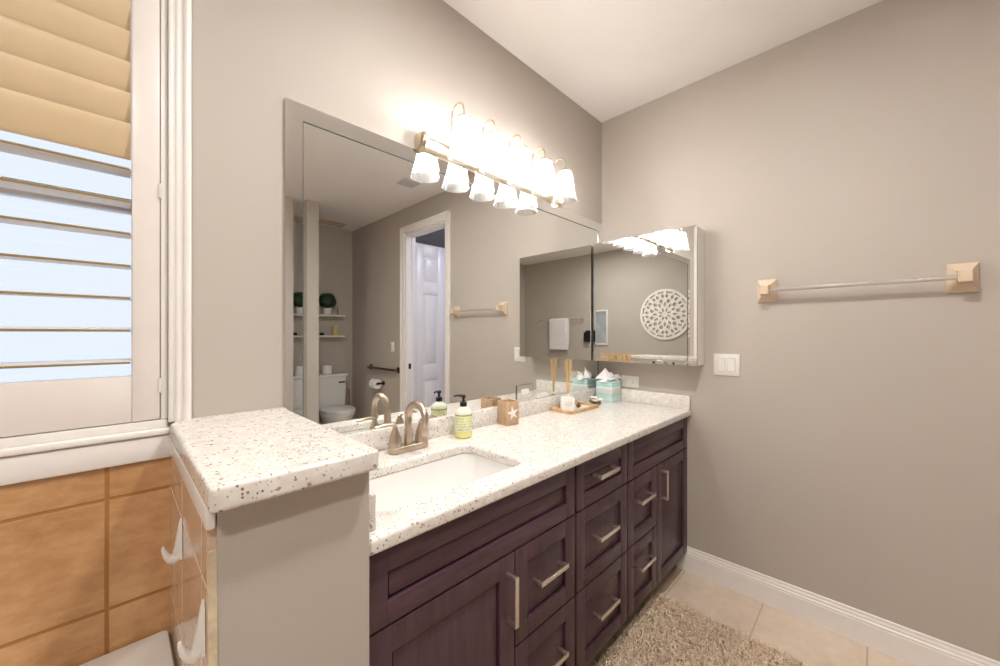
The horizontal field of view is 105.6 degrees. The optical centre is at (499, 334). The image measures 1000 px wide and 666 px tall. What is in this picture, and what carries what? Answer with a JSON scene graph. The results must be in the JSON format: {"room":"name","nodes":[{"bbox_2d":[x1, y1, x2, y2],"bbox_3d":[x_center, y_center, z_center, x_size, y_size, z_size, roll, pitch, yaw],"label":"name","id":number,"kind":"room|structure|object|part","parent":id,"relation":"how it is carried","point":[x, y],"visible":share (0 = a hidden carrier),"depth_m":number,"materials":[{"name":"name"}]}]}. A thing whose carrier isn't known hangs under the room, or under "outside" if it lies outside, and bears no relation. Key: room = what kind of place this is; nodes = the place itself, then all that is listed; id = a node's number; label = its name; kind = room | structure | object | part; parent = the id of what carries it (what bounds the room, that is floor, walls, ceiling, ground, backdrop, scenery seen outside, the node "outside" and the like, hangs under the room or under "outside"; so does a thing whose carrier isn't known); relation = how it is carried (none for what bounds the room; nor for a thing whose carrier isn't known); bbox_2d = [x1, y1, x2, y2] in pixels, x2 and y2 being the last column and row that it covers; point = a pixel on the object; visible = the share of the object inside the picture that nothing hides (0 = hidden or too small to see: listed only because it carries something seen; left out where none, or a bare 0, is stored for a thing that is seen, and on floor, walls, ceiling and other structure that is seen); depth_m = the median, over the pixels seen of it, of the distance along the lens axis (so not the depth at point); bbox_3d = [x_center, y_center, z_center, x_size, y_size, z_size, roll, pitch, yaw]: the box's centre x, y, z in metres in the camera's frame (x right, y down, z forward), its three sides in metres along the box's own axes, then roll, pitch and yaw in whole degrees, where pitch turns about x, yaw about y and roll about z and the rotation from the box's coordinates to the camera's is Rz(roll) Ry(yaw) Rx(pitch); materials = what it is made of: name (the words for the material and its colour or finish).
{"room":"bathroom","nodes":[
{"label":"bathroom","id":0,"kind":"room"},
{"bbox_2d":[216,472,368,665],"bbox_3d":[-0.553,0.799,0.875,0.575,1.070,0.247,0,0,45],"label":"wall pier","id":1,"kind":"object","parent":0,"point":[293,568],"visible":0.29,"depth_m":0.67,"materials":[{"name":"beige paint"}]},
{"bbox_2d":[170,455,215,665],"bbox_3d":[-0.643,0.817,0.782,0.554,1.035,0.012,0,0,45],"label":"tiled wall","id":2,"kind":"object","parent":1,"relation":"attached to","point":[188,576],"visible":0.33,"depth_m":0.75,"materials":[{"name":"beige tile"}]},
{"bbox_2d":[161,518,182,564],"bbox_3d":[-0.677,0.431,0.786,0.020,0.091,0.035,0,0,45],"label":"wall hook","id":3,"kind":"object","parent":2,"relation":"attached to","point":[176,556],"visible":1,"depth_m":0.79,"materials":[{"name":"white plastic"}]},
{"bbox_2d":[177,599,205,664],"bbox_3d":[-0.471,0.459,0.582,0.020,0.091,0.035,0,0,45],"label":"wall hook","id":4,"kind":"object","parent":2,"relation":"attached to","point":[197,651],"visible":1,"depth_m":0.58,"materials":[{"name":"white plastic"}]},
{"bbox_2d":[170,439,215,529],"bbox_3d":[-0.640,0.281,0.776,0.566,0.034,0.012,0,0,45],"label":"trim ledge","id":5,"kind":"object","parent":1,"relation":"attached to","point":[208,519],"visible":0.69,"depth_m":0.65,"materials":[{"name":"white plastic"}]},
{"bbox_2d":[207,549,216,665],"bbox_3d":[-0.441,0.834,0.582,0.013,1.000,0.011,0,0,45],"label":"trim","id":6,"kind":"structure","parent":1,"relation":"attached to","point":[211,555],"depth_m":0.58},
{"bbox_2d":[170,407,378,512],"bbox_3d":[-0.543,0.243,0.858,0.612,0.039,0.267,0,0,45],"label":"ledge slab","id":7,"kind":"object","parent":1,"relation":"on","point":[233,460],"visible":1,"depth_m":0.71,"materials":[{"name":"stone"}]},
{"bbox_2d":[160,0,601,434],"bbox_3d":[-0.735,-0.036,1.213,0.160,2.740,3.850,0,0,45],"label":"wall","id":8,"kind":"structure","parent":0,"point":[395,70],"depth_m":1.17,"materials":[{"name":"beige paint"}]},
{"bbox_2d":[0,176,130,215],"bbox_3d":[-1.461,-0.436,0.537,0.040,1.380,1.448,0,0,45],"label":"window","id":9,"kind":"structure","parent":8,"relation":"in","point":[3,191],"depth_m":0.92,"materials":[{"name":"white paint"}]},
{"bbox_2d":[0,0,161,437],"bbox_3d":[-1.106,-0.449,0.754,0.088,1.325,0.645,0,0,45],"label":"plantation shutter","id":10,"kind":"object","parent":8,"relation":"attached to","point":[81,74],"visible":1,"depth_m":0.88,"materials":[{"name":"white paint"}]},
{"bbox_3d":[-1.095,0.158,0.741,0.028,0.112,0.540,0,0,45],"label":"rail","id":11,"kind":"part","parent":10,"relation":"part of","materials":[{"name":"white paint"}]},
{"bbox_2d":[0,457,169,665],"bbox_3d":[-1.435,0.824,0.384,0.012,1.021,1.687,0,0,45],"label":"tiled wall","id":12,"kind":"structure","parent":8,"relation":"attached to","point":[85,575],"depth_m":0.87,"materials":[{"name":"orange tile"}]},
{"bbox_2d":[0,418,170,485],"bbox_3d":[-1.413,0.264,0.465,0.130,0.096,1.533,0,0,45],"label":"trim","id":13,"kind":"structure","parent":8,"relation":"attached to","point":[29,457],"depth_m":0.85,"materials":[{"name":"white paint"}]},
{"bbox_2d":[160,0,191,421],"bbox_3d":[-0.836,-0.481,0.981,0.024,1.410,0.060,0,0,45],"label":"trim","id":14,"kind":"structure","parent":8,"relation":"attached to","point":[175,15],"depth_m":0.97,"materials":[{"name":"white paint"}]},
{"bbox_2d":[284,97,602,434],"bbox_3d":[0.008,-0.191,1.842,0.010,1.070,1.903,0,0,45],"label":"wall mirror","id":15,"kind":"object","parent":8,"relation":"attached to","point":[410,275],"visible":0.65,"depth_m":1.49,"materials":[{"name":"white mirror"}]},
{"bbox_2d":[517,383,532,399],"bbox_3d":[0.130,0.296,1.959,0.008,0.072,0.126,0,0,45],"label":"outlet plate","id":16,"kind":"object","parent":15,"relation":"attached to","point":[525,391],"visible":1,"depth_m":1.95,"materials":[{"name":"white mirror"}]},
{"bbox_2d":[521,389,528,394],"bbox_3d":[0.131,0.296,1.957,0.004,0.028,0.060,0,0,45],"label":"receptacle","id":17,"kind":"object","parent":16,"relation":"attached to","point":[523,391],"depth_m":1.95,"materials":[{"name":"white plastic"}]},
{"bbox_2d":[345,387,595,450],"bbox_3d":[0.015,0.383,1.842,0.019,0.077,1.898,0,0,45],"label":"backsplash","id":18,"kind":"structure","parent":8,"relation":"attached to","point":[378,439],"depth_m":1.69,"materials":[{"name":"stone"}]},
{"bbox_2d":[414,102,577,207],"bbox_3d":[0.073,-0.813,1.769,0.206,0.233,0.964,0,0,45],"label":"vanity light","id":19,"kind":"object","parent":8,"relation":"attached to","point":[423,142],"visible":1,"depth_m":1.69,"materials":[{"name":"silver metal"}]},
{"bbox_3d":[-0.178,-0.842,1.535,0.109,0.174,0.008,0,0,45],"label":"arm","id":20,"kind":"part","parent":19,"relation":"part of","materials":[{"name":"beige metal"}]},
{"bbox_3d":[-0.142,-0.769,1.499,0.126,0.146,0.126,0,0,-23],"label":"lamp shade","id":21,"kind":"part","parent":19,"relation":"part of","materials":[{"name":"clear glass"}]},
{"bbox_3d":[-0.142,-0.781,1.499,0.046,0.100,0.046,0,0,45],"label":"bulb","id":22,"kind":"part","parent":19,"relation":"part of","materials":[{"name":"white glass"}]},
{"bbox_3d":[-0.058,-0.842,1.657,0.109,0.174,0.008,0,0,45],"label":"arm","id":23,"kind":"part","parent":19,"relation":"part of","materials":[{"name":"beige metal"}]},
{"bbox_3d":[-0.022,-0.769,1.621,0.126,0.146,0.126,0,0,22],"label":"lamp shade","id":24,"kind":"part","parent":19,"relation":"part of","materials":[{"name":"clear glass"}]},
{"bbox_3d":[-0.022,-0.781,1.621,0.046,0.100,0.046,0,0,45],"label":"bulb","id":25,"kind":"part","parent":19,"relation":"part of","materials":[{"name":"white glass"}]},
{"bbox_3d":[0.063,-0.842,1.778,0.109,0.174,0.008,0,0,45],"label":"arm","id":26,"kind":"part","parent":19,"relation":"part of","materials":[{"name":"beige metal"}]},
{"bbox_3d":[0.099,-0.769,1.743,0.126,0.146,0.126,0,0,22],"label":"lamp shade","id":27,"kind":"part","parent":19,"relation":"part of","materials":[{"name":"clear glass"}]},
{"bbox_3d":[0.099,-0.781,1.743,0.046,0.100,0.046,0,0,45],"label":"bulb","id":28,"kind":"part","parent":19,"relation":"part of","materials":[{"name":"white glass"}]},
{"bbox_3d":[0.184,-0.842,1.900,0.109,0.174,0.008,0,0,45],"label":"arm","id":29,"kind":"part","parent":19,"relation":"part of","materials":[{"name":"beige metal"}]},
{"bbox_3d":[0.220,-0.769,1.865,0.126,0.146,0.126,0,0,22],"label":"lamp shade","id":30,"kind":"part","parent":19,"relation":"part of","materials":[{"name":"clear glass"}]},
{"bbox_3d":[0.220,-0.781,1.865,0.046,0.100,0.046,0,0,45],"label":"bulb","id":31,"kind":"part","parent":19,"relation":"part of","materials":[{"name":"white glass"}]},
{"bbox_3d":[0.304,-0.842,2.022,0.109,0.174,0.008,0,0,45],"label":"arm","id":32,"kind":"part","parent":19,"relation":"part of","materials":[{"name":"beige metal"}]},
{"bbox_3d":[0.340,-0.769,1.986,0.126,0.146,0.126,0,0,22],"label":"lamp shade","id":33,"kind":"part","parent":19,"relation":"part of","materials":[{"name":"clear glass"}]},
{"bbox_3d":[0.340,-0.781,1.986,0.046,0.100,0.046,0,0,45],"label":"bulb","id":34,"kind":"part","parent":19,"relation":"part of","materials":[{"name":"white glass"}]},
{"bbox_2d":[443,0,881,122],"bbox_3d":[0.647,-1.456,-0.141,4.110,0.100,4.070,0,0,45],"label":"ceiling","id":35,"kind":"structure","parent":0,"point":[612,58],"depth_m":1.79,"materials":[{"name":"white paint"}]},
{"bbox_2d":[588,565,912,665],"bbox_3d":[0.647,1.384,-0.141,4.110,0.100,4.070,0,0,45],"label":"floor","id":36,"kind":"structure","parent":0,"point":[814,644],"depth_m":1.74,"materials":[{"name":"beige tile"}]},
{"bbox_2d":[79,630,175,665],"bbox_3d":[-1.166,1.038,0.120,0.735,0.592,1.662,0,0,45],"label":"bathtub","id":37,"kind":"object","parent":36,"relation":"on","point":[156,649],"visible":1,"depth_m":0.88,"materials":[{"name":"white ceramic"}]},
{"bbox_2d":[369,467,574,665],"bbox_3d":[-0.186,0.898,1.240,0.579,0.872,0.784,0,0,45],"label":"base cabinet","id":38,"kind":"object","parent":36,"relation":"on","point":[493,584],"visible":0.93,"depth_m":1.04,"materials":[{"name":"brown wood"}]},
{"bbox_3d":[-0.126,0.931,0.962,0.020,0.583,0.456,0,0,45],"label":"door","id":39,"kind":"part","parent":38,"relation":"part of","materials":[{"name":"brown wood"}]},
{"bbox_3d":[0.035,0.756,1.080,0.041,0.142,0.015,0,0,45],"label":"handle","id":40,"kind":"part","parent":38,"relation":"part of","materials":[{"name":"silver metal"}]},
{"bbox_2d":[345,387,690,555],"bbox_3d":[0.203,0.402,1.647,0.561,0.113,1.912,0,0,45],"label":"countertop","id":41,"kind":"structure","parent":38,"relation":"on","point":[545,443],"depth_m":1.43,"materials":[{"name":"stone"}]},
{"bbox_2d":[374,401,436,454],"bbox_3d":[-0.301,0.329,1.354,0.148,0.185,0.254,0,0,45],"label":"faucet","id":42,"kind":"object","parent":41,"relation":"on","point":[395,445],"visible":1,"depth_m":1.35,"materials":[{"name":"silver metal"}]},
{"bbox_3d":[-0.401,0.320,1.326,0.075,0.018,0.020,0,0,-41],"label":"lever","id":43,"kind":"part","parent":42,"relation":"part of","materials":[{"name":"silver metal"}]},
{"bbox_3d":[-0.373,0.360,1.349,0.047,0.080,0.047,0,0,45],"label":"handle","id":44,"kind":"part","parent":42,"relation":"part of","materials":[{"name":"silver metal"}]},
{"bbox_3d":[-0.335,0.410,1.387,0.054,0.022,0.160,0,0,45],"label":"plate","id":45,"kind":"part","parent":42,"relation":"part of","materials":[{"name":"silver metal"}]},
{"bbox_3d":[-0.298,0.318,1.350,0.138,0.164,0.033,0,0,45],"label":"spout","id":46,"kind":"part","parent":42,"relation":"part of","materials":[{"name":"silver metal"}]},
{"bbox_3d":[-0.297,0.360,1.425,0.047,0.080,0.047,0,0,45],"label":"handle","id":47,"kind":"part","parent":42,"relation":"part of","materials":[{"name":"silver metal"}]},
{"bbox_2d":[369,453,511,511],"bbox_3d":[-0.204,0.535,1.181,0.344,0.154,0.568,0,0,45],"label":"sink basin","id":48,"kind":"object","parent":41,"relation":"in","point":[396,490],"visible":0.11,"depth_m":1.33,"materials":[{"name":"white ceramic"}]},
{"bbox_2d":[453,394,471,438],"bbox_3d":[-0.153,0.334,1.562,0.078,0.175,0.072,0,0,-3],"label":"soap bottle","id":49,"kind":"object","parent":41,"relation":"on","point":[463,414],"visible":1,"depth_m":1.53,"materials":[{"name":"yellow plastic"}]},
{"bbox_2d":[455,415,471,438],"bbox_3d":[-0.150,0.376,1.562,0.071,0.092,0.071,0,0,-3],"label":"label","id":50,"kind":"object","parent":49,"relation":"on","point":[463,423],"depth_m":1.53,"materials":[{"name":"yellow paper"}]},
{"bbox_2d":[498,399,518,425],"bbox_3d":[0.040,0.367,1.786,0.075,0.109,0.080,0,0,-37],"label":"tumbler","id":51,"kind":"object","parent":41,"relation":"on","point":[508,409],"visible":1,"depth_m":1.76,"materials":[{"name":"brown wood"}]},
{"bbox_2d":[551,402,597,413],"bbox_3d":[0.422,0.412,2.133,0.141,0.018,0.265,0,0,45],"label":"bamboo tray","id":52,"kind":"object","parent":41,"relation":"on","point":[584,406],"visible":0.81,"depth_m":2.09,"materials":[{"name":"brown wood"}]},
{"bbox_2d":[560,396,574,410],"bbox_3d":[0.369,0.380,2.084,0.074,0.070,0.074,0,0,1],"label":"candle jar","id":53,"kind":"object","parent":52,"relation":"on","point":[566,402],"visible":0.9,"depth_m":2.05,"materials":[{"name":"white glass"}]},
{"bbox_2d":[565,359,571,395],"bbox_3d":[0.387,0.278,2.150,0.046,0.274,0.046,0,0,-8],"label":"reed diffuser","id":54,"kind":"object","parent":52,"relation":"on","point":[568,388],"visible":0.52,"depth_m":2.15,"materials":[{"name":"beige wood"}]},
{"bbox_3d":[0.422,0.418,2.133,0.123,0.005,0.247,0,0,45],"label":"panel","id":55,"kind":"part","parent":52,"relation":"part of","materials":[{"name":"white wood"}]},
{"bbox_2d":[589,396,601,404],"bbox_3d":[0.565,0.397,2.260,0.081,0.048,0.082,0,0,45],"label":"flower ornament","id":56,"kind":"object","parent":41,"relation":"on","point":[597,400],"visible":0.97,"depth_m":2.24,"materials":[{"name":"white"}]},
{"bbox_2d":[595,368,621,402],"bbox_3d":[0.682,0.317,2.400,0.147,0.209,0.150,0,0,45],"label":"tissue box","id":57,"kind":"object","parent":41,"relation":"on","point":[608,389],"visible":1,"depth_m":2.37,"materials":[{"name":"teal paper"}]},
{"bbox_3d":[0.148,0.781,1.238,0.020,0.282,0.310,0,0,45],"label":"drawer","id":58,"kind":"part","parent":38,"relation":"part of","materials":[{"name":"brown wood"}]},
{"bbox_3d":[0.148,1.075,1.238,0.020,0.295,0.310,0,0,45],"label":"drawer","id":59,"kind":"part","parent":38,"relation":"part of","materials":[{"name":"brown wood"}]},
{"bbox_3d":[0.163,0.759,1.210,0.041,0.015,0.142,0,0,45],"label":"handle","id":60,"kind":"part","parent":38,"relation":"part of","materials":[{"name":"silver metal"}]},
{"bbox_3d":[0.163,1.049,1.210,0.041,0.015,0.142,0,0,45],"label":"handle","id":61,"kind":"part","parent":38,"relation":"part of","materials":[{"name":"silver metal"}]},
{"bbox_2d":[573,444,626,665],"bbox_3d":[0.232,0.898,1.661,0.579,0.872,0.393,0,0,45],"label":"base cabinet","id":62,"kind":"object","parent":36,"relation":"on","point":[600,596],"visible":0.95,"depth_m":1.46,"materials":[{"name":"brown wood"}]},
{"bbox_3d":[0.402,0.781,1.494,0.020,0.282,0.385,0,0,45],"label":"drawer","id":63,"kind":"part","parent":62,"relation":"part of","materials":[{"name":"brown wood"}]},
{"bbox_3d":[0.402,1.075,1.494,0.020,0.295,0.385,0,0,45],"label":"drawer","id":64,"kind":"part","parent":62,"relation":"part of","materials":[{"name":"brown wood"}]},
{"bbox_3d":[0.402,0.551,1.494,0.020,0.165,0.385,0,0,45],"label":"drawer","id":65,"kind":"part","parent":62,"relation":"part of","materials":[{"name":"brown wood"}]},
{"bbox_3d":[0.410,1.049,1.459,0.041,0.015,0.142,0,0,45],"label":"handle","id":66,"kind":"part","parent":62,"relation":"part of","materials":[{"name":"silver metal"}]},
{"bbox_3d":[0.410,0.759,1.459,0.041,0.015,0.142,0,0,45],"label":"handle","id":67,"kind":"part","parent":62,"relation":"part of","materials":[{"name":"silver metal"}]},
{"bbox_3d":[0.410,0.529,1.459,0.041,0.015,0.142,0,0,45],"label":"handle","id":68,"kind":"part","parent":62,"relation":"part of","materials":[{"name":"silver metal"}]},
{"bbox_2d":[626,417,686,618],"bbox_3d":[0.627,0.896,2.061,0.579,0.875,0.725,0,0,45],"label":"base cabinet","id":69,"kind":"object","parent":36,"relation":"on","point":[656,483],"visible":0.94,"depth_m":1.84,"materials":[{"name":"brown wood"}]},
{"bbox_3d":[0.648,1.075,1.743,0.020,0.295,0.298,0,0,45],"label":"drawer","id":70,"kind":"part","parent":69,"relation":"part of","materials":[{"name":"brown wood"}]},
{"bbox_3d":[0.648,0.781,1.743,0.020,0.282,0.298,0,0,45],"label":"drawer","id":71,"kind":"part","parent":69,"relation":"part of","materials":[{"name":"brown wood"}]},
{"bbox_3d":[0.653,1.024,1.704,0.041,0.015,0.142,0,0,45],"label":"handle","id":72,"kind":"part","parent":69,"relation":"part of","materials":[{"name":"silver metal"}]},
{"bbox_3d":[0.653,0.734,1.704,0.041,0.015,0.142,0,0,45],"label":"handle","id":73,"kind":"part","parent":69,"relation":"part of","materials":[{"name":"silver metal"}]},
{"bbox_3d":[0.801,0.734,1.854,0.041,0.142,0.015,0,0,45],"label":"handle","id":74,"kind":"part","parent":69,"relation":"part of","materials":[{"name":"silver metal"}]},
{"bbox_3d":[0.900,0.931,1.997,0.020,0.583,0.405,0,0,45],"label":"door","id":75,"kind":"part","parent":69,"relation":"part of","materials":[{"name":"brown wood"}]},
{"bbox_2d":[590,590,813,665],"bbox_3d":[0.647,1.315,1.217,0.830,0.036,1.263,0,0,45],"label":"shag rug","id":76,"kind":"object","parent":36,"relation":"on","point":[666,632],"visible":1,"depth_m":1.61,"materials":[{"name":"beige carpet"}]},
{"bbox_2d":[602,0,999,661],"bbox_3d":[2.015,-0.036,1.283,3.970,2.740,0.120,0,0,45],"label":"wall","id":77,"kind":"structure","parent":0,"point":[851,458],"depth_m":1.68,"materials":[{"name":"beige paint"}]},
{"bbox_2d":[621,375,638,387],"bbox_3d":[0.815,0.296,2.381,0.115,0.070,0.008,0,0,45],"label":"wall outlet","id":78,"kind":"object","parent":77,"relation":"attached to","point":[627,381],"visible":1,"depth_m":2.38,"materials":[{"name":"white plastic"}]},
{"bbox_2d":[625,378,634,384],"bbox_3d":[0.814,0.296,2.379,0.068,0.033,0.003,0,0,45],"label":"receptacle","id":79,"kind":"object","parent":78,"relation":"attached to","point":[628,381],"depth_m":2.38,"materials":[{"name":"white plastic"}]},
{"bbox_2d":[594,225,703,365],"bbox_3d":[0.860,-0.203,2.253,0.613,0.742,0.128,0,0,45],"label":"medicine cabinet","id":80,"kind":"object","parent":77,"relation":"attached to","point":[649,288],"visible":1,"depth_m":2.17,"materials":[{"name":"silver mirror"}]},
{"bbox_2d":[714,353,739,375],"bbox_3d":[1.195,0.162,2.004,0.120,0.115,0.011,0,0,45],"label":"light switch","id":81,"kind":"object","parent":77,"relation":"attached to","point":[724,364],"visible":1,"depth_m":2.00,"materials":[{"name":"white plastic"}]},
{"bbox_2d":[676,546,999,665],"bbox_3d":[1.422,1.266,1.777,1.152,0.137,0.014,0,0,45],"label":"baseboard","id":82,"kind":"structure","parent":77,"relation":"attached to","point":[912,647],"depth_m":1.70,"materials":[{"name":"white paint"}]},
{"bbox_2d":[758,262,979,302],"bbox_3d":[1.515,-0.214,1.635,0.696,0.112,0.084,0,0,45],"label":"towel bar","id":83,"kind":"object","parent":77,"relation":"attached to","point":[960,277],"visible":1,"depth_m":1.47,"materials":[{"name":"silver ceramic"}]},
{"bbox_3d":[1.296,-0.214,1.851,0.080,0.112,0.084,0,0,45],"label":"post","id":84,"kind":"part","parent":83,"relation":"part of","materials":[{"name":"beige ceramic"}]},
{"bbox_3d":[1.500,-0.212,1.620,0.579,0.019,0.019,0,0,45],"label":"rod","id":85,"kind":"part","parent":83,"relation":"part of","materials":[{"name":"plastic"}]},
{"bbox_3d":[1.734,-0.214,1.418,0.080,0.112,0.084,0,0,45],"label":"post","id":86,"kind":"part","parent":83,"relation":"part of","materials":[{"name":"beige ceramic"}]}
]}

